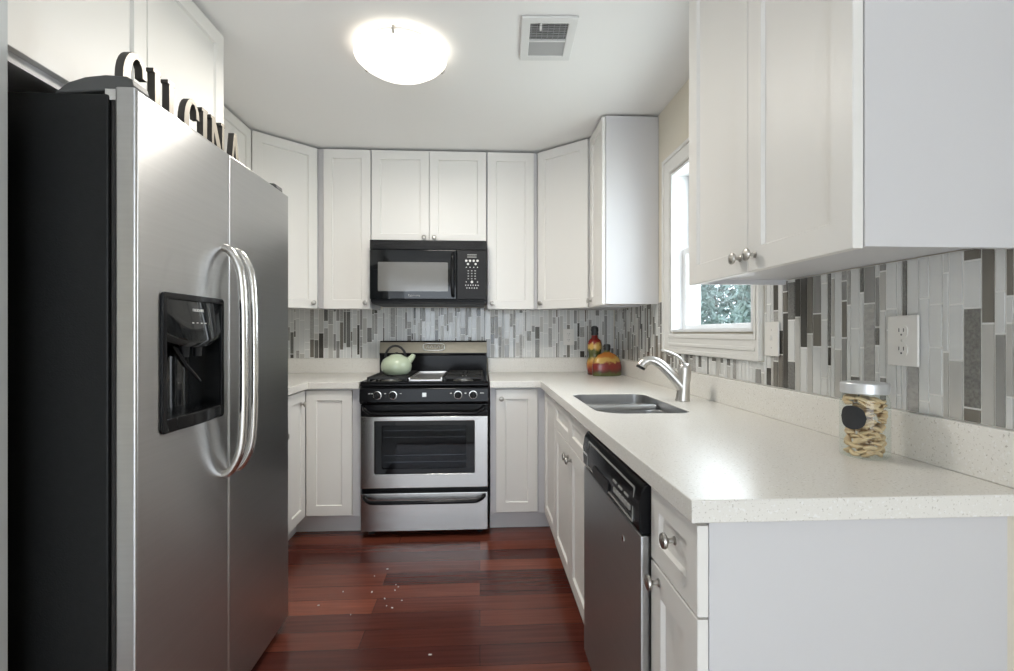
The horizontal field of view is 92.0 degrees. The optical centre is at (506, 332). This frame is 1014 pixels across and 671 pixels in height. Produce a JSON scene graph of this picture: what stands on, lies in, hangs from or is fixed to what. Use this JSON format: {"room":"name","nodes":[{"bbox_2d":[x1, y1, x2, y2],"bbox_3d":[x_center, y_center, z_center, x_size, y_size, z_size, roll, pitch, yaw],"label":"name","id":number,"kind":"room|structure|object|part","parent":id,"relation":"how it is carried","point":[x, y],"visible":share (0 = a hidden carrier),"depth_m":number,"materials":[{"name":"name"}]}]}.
{"room":"kitchen","nodes":[
{"label":"kitchen","id":0,"kind":"room"},
{"bbox_2d":[0,0,7,670],"bbox_3d":[-2.155,-0.010,0.913,2.196,2.420,0.140,0,0,-3],"label":"wall","id":1,"kind":"structure","parent":0,"point":[3,3],"depth_m":1.03,"materials":[{"name":"grey paint"}]},
{"bbox_2d":[251,500,591,670],"bbox_3d":[-1.089,1.230,0.135,4.440,0.060,6.990,0,0,-3],"label":"floor","id":2,"kind":"structure","parent":0,"point":[497,598],"depth_m":2.17,"materials":[{"name":"brown wood"}]},
{"bbox_2d":[8,75,287,670],"bbox_3d":[-1.242,0.300,1.547,0.890,1.791,0.894,0,0,-3],"label":"refrigerator","id":3,"kind":"object","parent":2,"relation":"on","point":[148,264],"visible":1,"depth_m":1.13,"materials":[{"name":"silver metal"}]},
{"bbox_2d":[115,52,146,81],"bbox_3d":[-0.941,-0.626,1.228,0.020,0.152,0.088,0,0,-3],"label":"sign letter","id":4,"kind":"object","parent":3,"relation":"on","point":[125,60],"visible":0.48,"depth_m":1.21,"materials":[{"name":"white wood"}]},
{"bbox_2d":[146,67,174,114],"bbox_3d":[-0.947,-0.626,1.341,0.020,0.153,0.092,0,0,-3],"label":"sign letter","id":5,"kind":"object","parent":3,"relation":"on","point":[153,76],"visible":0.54,"depth_m":1.32,"materials":[{"name":"wood"}]},
{"bbox_3d":[-0.884,0.301,1.325,0.049,1.726,0.412,0,0,-3],"label":"freezer door","id":6,"kind":"part","parent":3,"relation":"part of","materials":[{"name":"silver metal"}]},
{"bbox_2d":[177,98,198,125],"bbox_3d":[-0.954,-0.626,1.469,0.020,0.152,0.078,0,0,-3],"label":"sign letter","id":7,"kind":"object","parent":3,"relation":"on","point":[186,107],"visible":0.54,"depth_m":1.45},
{"bbox_3d":[-0.859,0.074,1.350,0.008,0.355,0.291,0,0,-3],"label":"frame","id":8,"kind":"part","parent":3,"relation":"part of","materials":[{"name":"black plastic"}]},
{"bbox_2d":[197,107,207,138],"bbox_3d":[-0.958,-0.626,1.539,0.020,0.153,0.034,0,0,-3],"label":"sign letter","id":9,"kind":"object","parent":3,"relation":"on","point":[202,124],"visible":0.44,"depth_m":1.53,"materials":[{"name":"wood"}]},
{"bbox_2d":[207,114,224,150],"bbox_3d":[-0.962,-0.626,1.615,0.020,0.153,0.088,0,0,-3],"label":"sign letter","id":10,"kind":"object","parent":3,"relation":"on","point":[215,131],"visible":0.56,"depth_m":1.60,"materials":[{"name":"wood"}]},
{"bbox_2d":[227,133,238,160],"bbox_3d":[-0.969,-0.626,1.730,0.020,0.153,0.080,0,0,-3],"label":"sign letter","id":11,"kind":"object","parent":3,"relation":"on","point":[232,147],"visible":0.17,"depth_m":1.72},
{"bbox_3d":[-0.834,0.086,1.501,0.078,0.719,0.024,0,0,-3],"label":"handle","id":12,"kind":"part","parent":3,"relation":"part of","materials":[{"name":"metal"}]},
{"bbox_3d":[-0.837,0.086,1.570,0.078,0.719,0.024,0,0,-3],"label":"handle","id":13,"kind":"part","parent":3,"relation":"part of","materials":[{"name":"metal"}]},
{"bbox_3d":[-0.908,0.301,1.774,0.049,1.726,0.478,0,0,-3],"label":"fresh food door","id":14,"kind":"part","parent":3,"relation":"part of","materials":[{"name":"silver metal"}]},
{"bbox_2d":[288,388,361,539],"bbox_3d":[-1.363,0.763,3.055,0.972,0.872,0.927,0,0,-3],"label":"base cabinet","id":15,"kind":"object","parent":2,"relation":"on","point":[324,425],"visible":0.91,"depth_m":2.88,"materials":[{"name":"white wood"}]},
{"bbox_3d":[-1.181,0.705,2.732,0.019,0.734,0.262,0,0,-3],"label":"door","id":16,"kind":"part","parent":15,"relation":"part of","materials":[{"name":"white wood"}]},
{"bbox_3d":[-1.044,0.705,2.883,0.264,0.734,0.019,0,0,-3],"label":"door","id":17,"kind":"part","parent":15,"relation":"part of","materials":[{"name":"white wood"}]},
{"bbox_2d":[288,358,379,394],"bbox_3d":[-1.346,0.254,2.754,0.972,0.144,1.528,0,0,-3],"label":"countertop","id":18,"kind":"structure","parent":15,"relation":"on","point":[303,373],"depth_m":3.49,"materials":[{"name":"white stone"}]},
{"bbox_2d":[359,341,488,533],"bbox_3d":[-0.502,0.627,3.177,0.756,1.144,0.720,0,0,-3],"label":"gas range","id":19,"kind":"object","parent":2,"relation":"on","point":[424,430],"visible":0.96,"depth_m":2.88,"materials":[{"name":"silver metal"}]},
{"bbox_3d":[-0.750,0.362,2.824,0.048,0.048,0.036,0,0,-3],"label":"control knob","id":20,"kind":"part","parent":19,"relation":"part of","materials":[{"name":"black ceramic"}]},
{"bbox_3d":[-0.712,0.287,3.020,0.124,0.014,0.124,0,0,-3],"label":"burner","id":21,"kind":"part","parent":19,"relation":"part of","materials":[{"name":"metal"}]},
{"bbox_3d":[-0.662,0.362,2.828,0.048,0.048,0.036,0,0,-3],"label":"control knob","id":22,"kind":"part","parent":19,"relation":"part of","materials":[{"name":"black ceramic"}]},
{"bbox_2d":[381,345,415,374],"bbox_3d":[-0.698,0.168,3.096,0.189,0.187,0.187,0,0,29],"label":"tea kettle","id":23,"kind":"object","parent":19,"relation":"on","point":[394,364],"visible":1,"depth_m":3.04,"materials":[{"name":"green ceramic"}]},
{"bbox_3d":[-0.704,0.114,3.095,0.138,0.080,0.015,0,0,-11],"label":"handle","id":24,"kind":"part","parent":23,"relation":"part of","materials":[{"name":"black plastic"}]},
{"bbox_3d":[-0.618,0.169,3.112,0.072,0.078,0.052,0,0,-11],"label":"spout","id":25,"kind":"part","parent":23,"relation":"part of","materials":[{"name":"green ceramic"}]},
{"bbox_3d":[-0.481,0.451,2.848,0.719,0.057,0.060,0,0,-3],"label":"handle","id":26,"kind":"part","parent":19,"relation":"part of","materials":[{"name":"black ceramic"}]},
{"bbox_3d":[-0.481,0.966,2.847,0.719,0.047,0.059,0,0,-3],"label":"handle","id":27,"kind":"part","parent":19,"relation":"part of","materials":[{"name":"silver metal"}]},
{"bbox_3d":[-0.484,0.365,2.887,0.748,0.098,0.063,0,0,-3],"label":"control panel","id":28,"kind":"part","parent":19,"relation":"part of","materials":[{"name":"black ceramic"}]},
{"bbox_3d":[-0.484,1.049,2.894,0.740,0.222,0.043,0,0,-3],"label":"drawer","id":29,"kind":"part","parent":19,"relation":"part of","materials":[{"name":"silver metal"}]},
{"bbox_3d":[-0.484,0.453,2.894,0.740,0.070,0.043,0,0,-3],"label":"door","id":30,"kind":"part","parent":19,"relation":"part of","materials":[{"name":"metal"}]},
{"bbox_2d":[360,373,488,386],"bbox_3d":[-0.501,0.299,3.197,0.752,0.030,0.650,0,0,-3],"label":"cooktop","id":31,"kind":"object","parent":19,"relation":"in","point":[413,379],"depth_m":2.91,"materials":[{"name":"black metal"}]},
{"bbox_3d":[-0.285,0.362,2.849,0.048,0.048,0.036,0,0,-3],"label":"control knob","id":32,"kind":"part","parent":19,"relation":"part of","materials":[{"name":"black ceramic"}]},
{"bbox_3d":[-0.273,0.287,3.045,0.124,0.014,0.124,0,0,-3],"label":"burner","id":33,"kind":"part","parent":19,"relation":"part of","materials":[{"name":"metal"}]},
{"bbox_3d":[-0.197,0.362,2.854,0.048,0.048,0.036,0,0,-3],"label":"control knob","id":34,"kind":"part","parent":19,"relation":"part of","materials":[{"name":"black ceramic"}]},
{"bbox_2d":[488,379,554,539],"bbox_3d":[0.361,0.763,3.075,0.938,0.872,1.077,0,0,-3],"label":"base cabinet","id":35,"kind":"object","parent":2,"relation":"on","point":[521,421],"visible":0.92,"depth_m":2.94,"materials":[{"name":"white wood"}]},
{"bbox_3d":[0.059,0.705,2.944,0.249,0.734,0.019,0,0,-3],"label":"door","id":36,"kind":"part","parent":35,"relation":"part of","materials":[{"name":"white wood"}]},
{"bbox_3d":[0.245,0.705,2.735,0.019,0.734,0.395,0,0,-3],"label":"door","id":37,"kind":"part","parent":35,"relation":"part of","materials":[{"name":"white wood"}]},
{"bbox_2d":[488,358,1013,522],"bbox_3d":[0.406,0.254,2.229,0.938,0.144,2.770,0,0,-3],"label":"countertop","id":38,"kind":"structure","parent":35,"relation":"on","point":[742,451],"depth_m":1.08,"materials":[{"name":"white stone"}]},
{"bbox_2d":[586,326,601,374],"bbox_3d":[0.603,0.118,3.373,0.112,0.335,0.112,0,0,-3],"label":"decorative bottle","id":39,"kind":"object","parent":38,"relation":"on","point":[594,347],"visible":0.81,"depth_m":3.34,"materials":[{"name":"multicoloured glass"}]},
{"bbox_2d":[592,344,621,375],"bbox_3d":[0.669,0.179,3.277,0.211,0.213,0.106,0,0,-15],"label":"decorative bottle","id":40,"kind":"object","parent":38,"relation":"on","point":[606,363],"visible":1,"depth_m":3.23,"materials":[{"name":"multicoloured glass"}]},
{"bbox_2d":[574,394,687,413],"bbox_3d":[0.484,0.384,2.025,0.364,0.192,0.584,0,0,-3],"label":"sink","id":41,"kind":"object","parent":38,"relation":"in","point":[608,403],"visible":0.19,"depth_m":2.10,"materials":[{"name":"metal"}]},
{"bbox_3d":[0.474,0.403,2.209,0.364,0.154,0.215,0,0,-3],"label":"bowl","id":42,"kind":"part","parent":41,"relation":"part of","materials":[{"name":"metal"}]},
{"bbox_3d":[0.490,0.403,1.914,0.364,0.154,0.363,0,0,-3],"label":"bowl","id":43,"kind":"part","parent":41,"relation":"part of","materials":[{"name":"metal"}]},
{"bbox_2d":[636,349,690,401],"bbox_3d":[0.663,0.178,2.074,0.226,0.216,0.062,0,0,8],"label":"faucet","id":44,"kind":"object","parent":38,"relation":"on","point":[681,380],"visible":1,"depth_m":2.05,"materials":[{"name":"silver metal"}]},
{"bbox_3d":[0.655,0.170,2.078,0.202,0.143,0.050,0,0,10],"label":"spout","id":45,"kind":"part","parent":44,"relation":"part of","materials":[{"name":"silver metal"}]},
{"bbox_3d":[0.706,0.104,2.073,0.105,0.068,0.026,0,0,11],"label":"lever","id":46,"kind":"part","parent":44,"relation":"part of","materials":[{"name":"silver metal"}]},
{"bbox_2d":[839,380,891,460],"bbox_3d":[0.831,0.200,1.139,0.101,0.171,0.099,0,0,-3],"label":"storage jar","id":47,"kind":"object","parent":38,"relation":"on","point":[853,417],"visible":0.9,"depth_m":1.11,"materials":[{"name":"clear glass"}]},
{"bbox_2d":[842,394,887,457],"bbox_3d":[0.832,0.214,1.139,0.087,0.140,0.087,0,0,-3],"label":"pasta","id":48,"kind":"object","parent":47,"relation":"in","point":[867,438],"visible":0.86,"depth_m":1.11,"materials":[{"name":"beige food"}]},
{"bbox_3d":[0.832,0.127,1.139,0.096,0.025,0.096,0,0,-3],"label":"lid","id":49,"kind":"part","parent":47,"relation":"part of","materials":[{"name":"silver metal"}]},
{"bbox_2d":[555,401,658,622],"bbox_3d":[0.561,0.763,2.122,0.642,0.872,0.842,0,0,-3],"label":"base cabinet","id":50,"kind":"object","parent":2,"relation":"on","point":[570,433],"visible":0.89,"depth_m":2.07,"materials":[{"name":"white wood"}]},
{"bbox_3d":[0.268,0.411,2.316,0.019,0.147,0.416,0,0,-3],"label":"drawer","id":51,"kind":"part","parent":50,"relation":"part of","materials":[{"name":"white wood"}]},
{"bbox_3d":[0.268,0.785,2.316,0.019,0.593,0.416,0,0,-3],"label":"door","id":52,"kind":"part","parent":50,"relation":"part of","materials":[{"name":"white wood"}]},
{"bbox_3d":[0.257,0.540,2.070,0.029,0.031,0.031,0,0,-3],"label":"knob","id":53,"kind":"part","parent":50,"relation":"part of","materials":[{"name":"silver metal"}]},
{"bbox_3d":[0.291,0.785,1.897,0.019,0.593,0.416,0,0,-3],"label":"door","id":54,"kind":"part","parent":50,"relation":"part of","materials":[{"name":"white wood"}]},
{"bbox_3d":[0.291,0.411,1.897,0.019,0.147,0.416,0,0,-3],"label":"drawer","id":55,"kind":"part","parent":50,"relation":"part of","materials":[{"name":"white wood"}]},
{"bbox_2d":[583,431,652,670],"bbox_3d":[0.583,0.762,1.398,0.622,0.868,0.595,0,0,-3],"label":"dishwasher","id":56,"kind":"object","parent":2,"relation":"on","point":[617,501],"visible":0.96,"depth_m":1.29,"materials":[{"name":"silver metal"}]},
{"bbox_3d":[0.279,0.395,1.367,0.008,0.082,0.480,0,0,-3],"label":"inset trim","id":57,"kind":"part","parent":56,"relation":"part of","materials":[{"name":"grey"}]},
{"bbox_3d":[0.301,0.391,1.382,0.051,0.113,0.594,0,0,-3],"label":"control panel","id":58,"kind":"part","parent":56,"relation":"part of","materials":[{"name":"black plastic"}]},
{"bbox_2d":[644,487,1006,670],"bbox_3d":[0.598,0.763,0.978,0.610,0.872,0.232,0,0,-3],"label":"base cabinet","id":59,"kind":"object","parent":2,"relation":"on","point":[916,594],"visible":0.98,"depth_m":0.87,"materials":[{"name":"white wood"}]},
{"bbox_3d":[0.305,0.524,1.028,0.029,0.031,0.031,0,0,-3],"label":"knob","id":60,"kind":"part","parent":59,"relation":"part of","materials":[{"name":"silver metal"}]},
{"bbox_3d":[0.309,0.400,0.943,0.029,0.031,0.031,0,0,-3],"label":"knob","id":61,"kind":"part","parent":59,"relation":"part of","materials":[{"name":"silver metal"}]},
{"bbox_3d":[0.333,0.413,0.963,0.019,0.158,0.230,0,0,-3],"label":"drawer","id":62,"kind":"part","parent":59,"relation":"part of","materials":[{"name":"white wood"}]},
{"bbox_3d":[0.333,0.789,0.963,0.019,0.585,0.230,0,0,-3],"label":"door","id":63,"kind":"part","parent":59,"relation":"part of","materials":[{"name":"white wood"}]},
{"bbox_2d":[192,0,688,154],"bbox_3d":[-1.089,-1.260,0.135,4.440,0.080,6.990,0,0,-3],"label":"ceiling","id":64,"kind":"structure","parent":0,"point":[292,71],"depth_m":2.29,"materials":[{"name":"white paint"}]},
{"bbox_2d":[354,25,446,84],"bbox_3d":[-0.454,-1.165,2.097,0.390,0.108,0.402,0,0,-3],"label":"ceiling light","id":65,"kind":"object","parent":64,"relation":"attached to","point":[393,54],"visible":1,"depth_m":2.01,"materials":[{"name":"white glass"}]},
{"bbox_2d":[520,15,578,60],"bbox_3d":[0.167,-1.208,2.027,0.220,0.023,0.296,0,0,0],"label":"ceiling vent","id":66,"kind":"object","parent":64,"relation":"in","point":[542,37],"visible":1,"depth_m":2.01,"materials":[{"name":"grey"}]},
{"bbox_2d":[529,24,567,39],"bbox_3d":[0.167,-1.216,1.971,0.150,0.004,0.112,0,0,0],"label":"grille","id":67,"kind":"object","parent":66,"relation":"attached to","point":[549,31],"depth_m":1.98,"materials":[{"name":"grey"}]},
{"bbox_2d":[381,250,614,375],"bbox_3d":[-0.520,-0.010,3.617,2.920,2.420,0.100,0,0,-3],"label":"wall","id":68,"kind":"structure","parent":0,"point":[485,306],"depth_m":3.59,"materials":[{"name":"beige paint"}]},
{"bbox_2d":[251,130,318,308],"bbox_3d":[-1.546,-0.683,3.208,0.623,1.049,0.602,0,0,-3],"label":"upper cabinet","id":69,"kind":"object","parent":68,"relation":"attached to","point":[292,166],"visible":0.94,"depth_m":3.11,"materials":[{"name":"white wood"}]},
{"bbox_2d":[318,149,380,310],"bbox_3d":[-1.076,-0.683,3.356,0.345,1.049,0.350,0,0,-3],"label":"upper cabinet","id":70,"kind":"object","parent":68,"relation":"attached to","point":[344,175],"visible":0.98,"depth_m":3.22,"materials":[{"name":"white wood"}]},
{"bbox_2d":[372,150,486,240],"bbox_3d":[-0.522,-0.903,3.386,0.758,0.609,0.350,0,0,-3],"label":"upper cabinet","id":71,"kind":"object","parent":68,"relation":"attached to","point":[417,195],"visible":0.91,"depth_m":3.24,"materials":[{"name":"white wood"}]},
{"bbox_3d":[-0.703,-0.901,3.240,0.374,0.605,0.019,0,0,-3],"label":"door","id":72,"kind":"part","parent":71,"relation":"part of","materials":[{"name":"white wood"}]},
{"bbox_2d":[370,240,486,306],"bbox_3d":[-0.513,-0.391,3.318,0.744,0.410,0.467,0,0,-3],"label":"microwave","id":73,"kind":"object","parent":71,"relation":"attached to","point":[403,273],"visible":1,"depth_m":3.13,"materials":[{"name":"black plastic"}]},
{"bbox_3d":[-0.600,-0.374,3.143,0.548,0.316,0.035,0,0,-3],"label":"door","id":74,"kind":"part","parent":73,"relation":"part of","materials":[{"name":"black glass"}]},
{"bbox_3d":[-0.346,-0.375,3.120,0.025,0.296,0.053,0,0,4],"label":"handle","id":75,"kind":"part","parent":73,"relation":"part of","materials":[{"name":"black plastic"}]},
{"bbox_3d":[-0.229,-0.374,3.165,0.188,0.316,0.033,0,0,-3],"label":"control panel","id":76,"kind":"part","parent":73,"relation":"part of","materials":[{"name":"black plastic"}]},
{"bbox_3d":[-0.326,-0.901,3.261,0.374,0.605,0.019,0,0,-3],"label":"door","id":77,"kind":"part","parent":71,"relation":"part of","materials":[{"name":"white wood"}]},
{"bbox_2d":[288,308,613,357],"bbox_3d":[-0.537,0.058,3.562,2.660,0.484,0.006,0,0,-3],"label":"tile backsplash","id":78,"kind":"structure","parent":68,"relation":"attached to","point":[312,333],"depth_m":3.57,"materials":[{"name":"white tile"}]},
{"bbox_2d":[563,329,573,344],"bbox_3d":[0.454,0.030,3.606,0.082,0.118,0.008,0,0,-3],"label":"wall outlet","id":79,"kind":"object","parent":78,"relation":"attached to","point":[568,334],"visible":1,"depth_m":3.60,"materials":[{"name":"white plastic"}]},
{"bbox_2d":[487,152,536,310],"bbox_3d":[0.028,-0.683,3.417,0.337,1.049,0.350,0,0,-3],"label":"upper cabinet","id":80,"kind":"object","parent":68,"relation":"attached to","point":[511,177],"visible":1,"depth_m":3.28,"materials":[{"name":"white wood"}]},
{"bbox_2d":[536,139,627,309],"bbox_3d":[0.507,-0.683,3.330,0.619,1.049,0.583,0,0,-3],"label":"upper cabinet","id":81,"kind":"object","parent":68,"relation":"attached to","point":[563,172],"visible":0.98,"depth_m":3.15,"materials":[{"name":"white wood"}]},
{"bbox_3d":[0.357,-0.681,3.165,0.381,1.045,0.019,0,0,39],"label":"door","id":82,"kind":"part","parent":81,"relation":"part of","materials":[{"name":"white wood"}]},
{"bbox_2d":[625,79,1009,429],"bbox_3d":[1.058,-0.010,0.254,0.140,2.420,6.790,0,0,-3],"label":"wall","id":83,"kind":"structure","parent":0,"point":[674,118],"depth_m":2.54,"materials":[{"name":"beige paint"}]},
{"bbox_2d":[586,116,658,306],"bbox_3d":[0.665,-0.683,2.890,0.348,1.049,0.322,0,0,-3],"label":"upper cabinet","id":84,"kind":"object","parent":83,"relation":"attached to","point":[624,150],"visible":1,"depth_m":2.73,"materials":[{"name":"white wood"}]},
{"bbox_3d":[0.530,-0.681,2.884,0.019,1.045,0.313,0,0,-3],"label":"door","id":85,"kind":"part","parent":84,"relation":"part of","materials":[{"name":"white wood"}]},
{"bbox_2d":[662,137,763,360],"bbox_3d":[0.939,-0.409,2.186,0.163,1.018,0.918,0,0,-3],"label":"window","id":86,"kind":"structure","parent":83,"relation":"in","point":[681,301],"depth_m":2.52,"materials":[{"name":"plastic"}]},
{"bbox_3d":[0.943,-0.224,2.159,0.030,0.413,0.739,0,0,-3],"label":"sash","id":87,"kind":"part","parent":86,"relation":"part of","materials":[{"name":"plastic"}]},
{"bbox_2d":[615,249,1013,429],"bbox_3d":[0.873,0.005,2.261,0.006,0.352,2.730,0,0,-3],"label":"tile backsplash","id":88,"kind":"structure","parent":83,"relation":"attached to","point":[833,327],"depth_m":1.17,"materials":[{"name":"white tile"}]},
{"bbox_2d":[765,322,778,356],"bbox_3d":[0.894,0.020,1.658,0.012,0.116,0.076,0,0,-3],"label":"wall switch","id":89,"kind":"object","parent":88,"relation":"attached to","point":[771,328],"visible":1,"depth_m":1.65,"materials":[{"name":"white plastic"}]},
{"bbox_2d":[888,315,918,366],"bbox_3d":[0.924,0.018,1.145,0.008,0.118,0.082,0,0,-3],"label":"wall outlet","id":90,"kind":"object","parent":88,"relation":"attached to","point":[903,331],"visible":1,"depth_m":1.14,"materials":[{"name":"white plastic"}]},
{"bbox_2d":[895,344,907,355],"bbox_3d":[0.921,0.040,1.144,0.001,0.029,0.033,0,0,-3],"label":"receptacle","id":91,"kind":"object","parent":90,"relation":"attached to","point":[900,349],"depth_m":1.14,"materials":[{"name":"grey plastic"}]},
{"bbox_2d":[895,325,907,337],"bbox_3d":[0.921,-0.004,1.144,0.001,0.029,0.033,0,0,-3],"label":"receptacle","id":92,"kind":"object","parent":90,"relation":"attached to","point":[901,331],"depth_m":1.14,"materials":[{"name":"grey plastic"}]},
{"bbox_2d":[689,0,1013,285],"bbox_3d":[0.754,-0.681,1.246,0.350,1.054,0.706,0,0,-3],"label":"upper cabinet","id":93,"kind":"object","parent":83,"relation":"attached to","point":[826,136],"visible":1,"depth_m":0.93,"materials":[{"name":"white wood"}]},
{"bbox_3d":[0.608,-0.679,1.415,0.019,1.050,0.348,0,0,-3],"label":"door","id":94,"kind":"part","parent":93,"relation":"part of","materials":[{"name":"white wood"}]},
{"bbox_3d":[0.592,-0.193,1.272,0.029,0.031,0.031,0,0,-3],"label":"knob","id":95,"kind":"part","parent":93,"relation":"part of","materials":[{"name":"silver metal"}]},
{"bbox_3d":[0.595,-0.193,1.205,0.029,0.031,0.031,0,0,-3],"label":"knob","id":96,"kind":"part","parent":93,"relation":"part of","materials":[{"name":"silver metal"}]},
{"bbox_3d":[0.627,-0.679,1.064,0.019,1.050,0.349,0,0,-3],"label":"door","id":97,"kind":"part","parent":93,"relation":"part of","materials":[{"name":"white wood"}]},
{"bbox_2d":[1007,516,1013,670],"bbox_3d":[0.932,0.763,0.934,0.033,0.873,0.038,0,0,-3],"label":"trim","id":98,"kind":"structure","parent":83,"relation":"attached to","point":[1010,519],"depth_m":0.92,"materials":[{"name":"beige paint"}]},
{"label":"outside","id":99,"kind":"structure","parent":0,"visible":0},
{"bbox_3d":[4.922,1.775,4.277,7.700,0.050,16.000,0,0,-3],"label":"ground","id":100,"kind":"structure","parent":99,"visible":0},
{"bbox_2d":[701,285,750,324],"bbox_3d":[3.699,-0.117,7.298,2.240,3.739,2.978,0,0,-3],"label":"shrub","id":101,"kind":"object","parent":100,"relation":"on","point":[709,303],"visible":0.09,"depth_m":6.93,"materials":[{"name":"green plant"}]},
{"bbox_2d":[730,285,750,322],"bbox_3d":[3.151,0.085,4.479,1.950,3.336,2.577,0,0,-3],"label":"shrub","id":102,"kind":"object","parent":100,"relation":"on","point":[741,313],"visible":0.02,"depth_m":4.91,"materials":[{"name":"green plant"}]},
{"bbox_3d":[-1.856,-0.010,2.246,0.100,2.420,2.490,0,0,-3],"label":"wall","id":103,"kind":"structure","parent":0,"visible":0},
{"bbox_2d":[8,0,223,131],"bbox_3d":[-1.443,-0.910,1.516,0.636,0.596,0.926,0,0,-3],"label":"upper cabinet","id":104,"kind":"object","parent":103,"relation":"attached to","point":[52,44],"visible":0.33,"depth_m":1.40,"materials":[{"name":"white wood"}]},
{"bbox_3d":[-1.122,-0.920,1.303,0.019,0.568,0.458,0,0,-3],"label":"door","id":105,"kind":"part","parent":104,"relation":"part of","materials":[{"name":"white wood"}]},
{"bbox_3d":[-1.148,-0.920,1.763,0.019,0.568,0.458,0,0,-3],"label":"door","id":106,"kind":"part","parent":104,"relation":"part of","materials":[{"name":"white wood"}]},
{"bbox_2d":[224,107,250,169],"bbox_3d":[-1.639,-0.683,2.438,0.352,1.049,0.930,0,0,-3],"label":"upper cabinet","id":107,"kind":"object","parent":103,"relation":"attached to","point":[232,124],"visible":0.02,"depth_m":2.78,"materials":[{"name":"white wood"}]}
]}

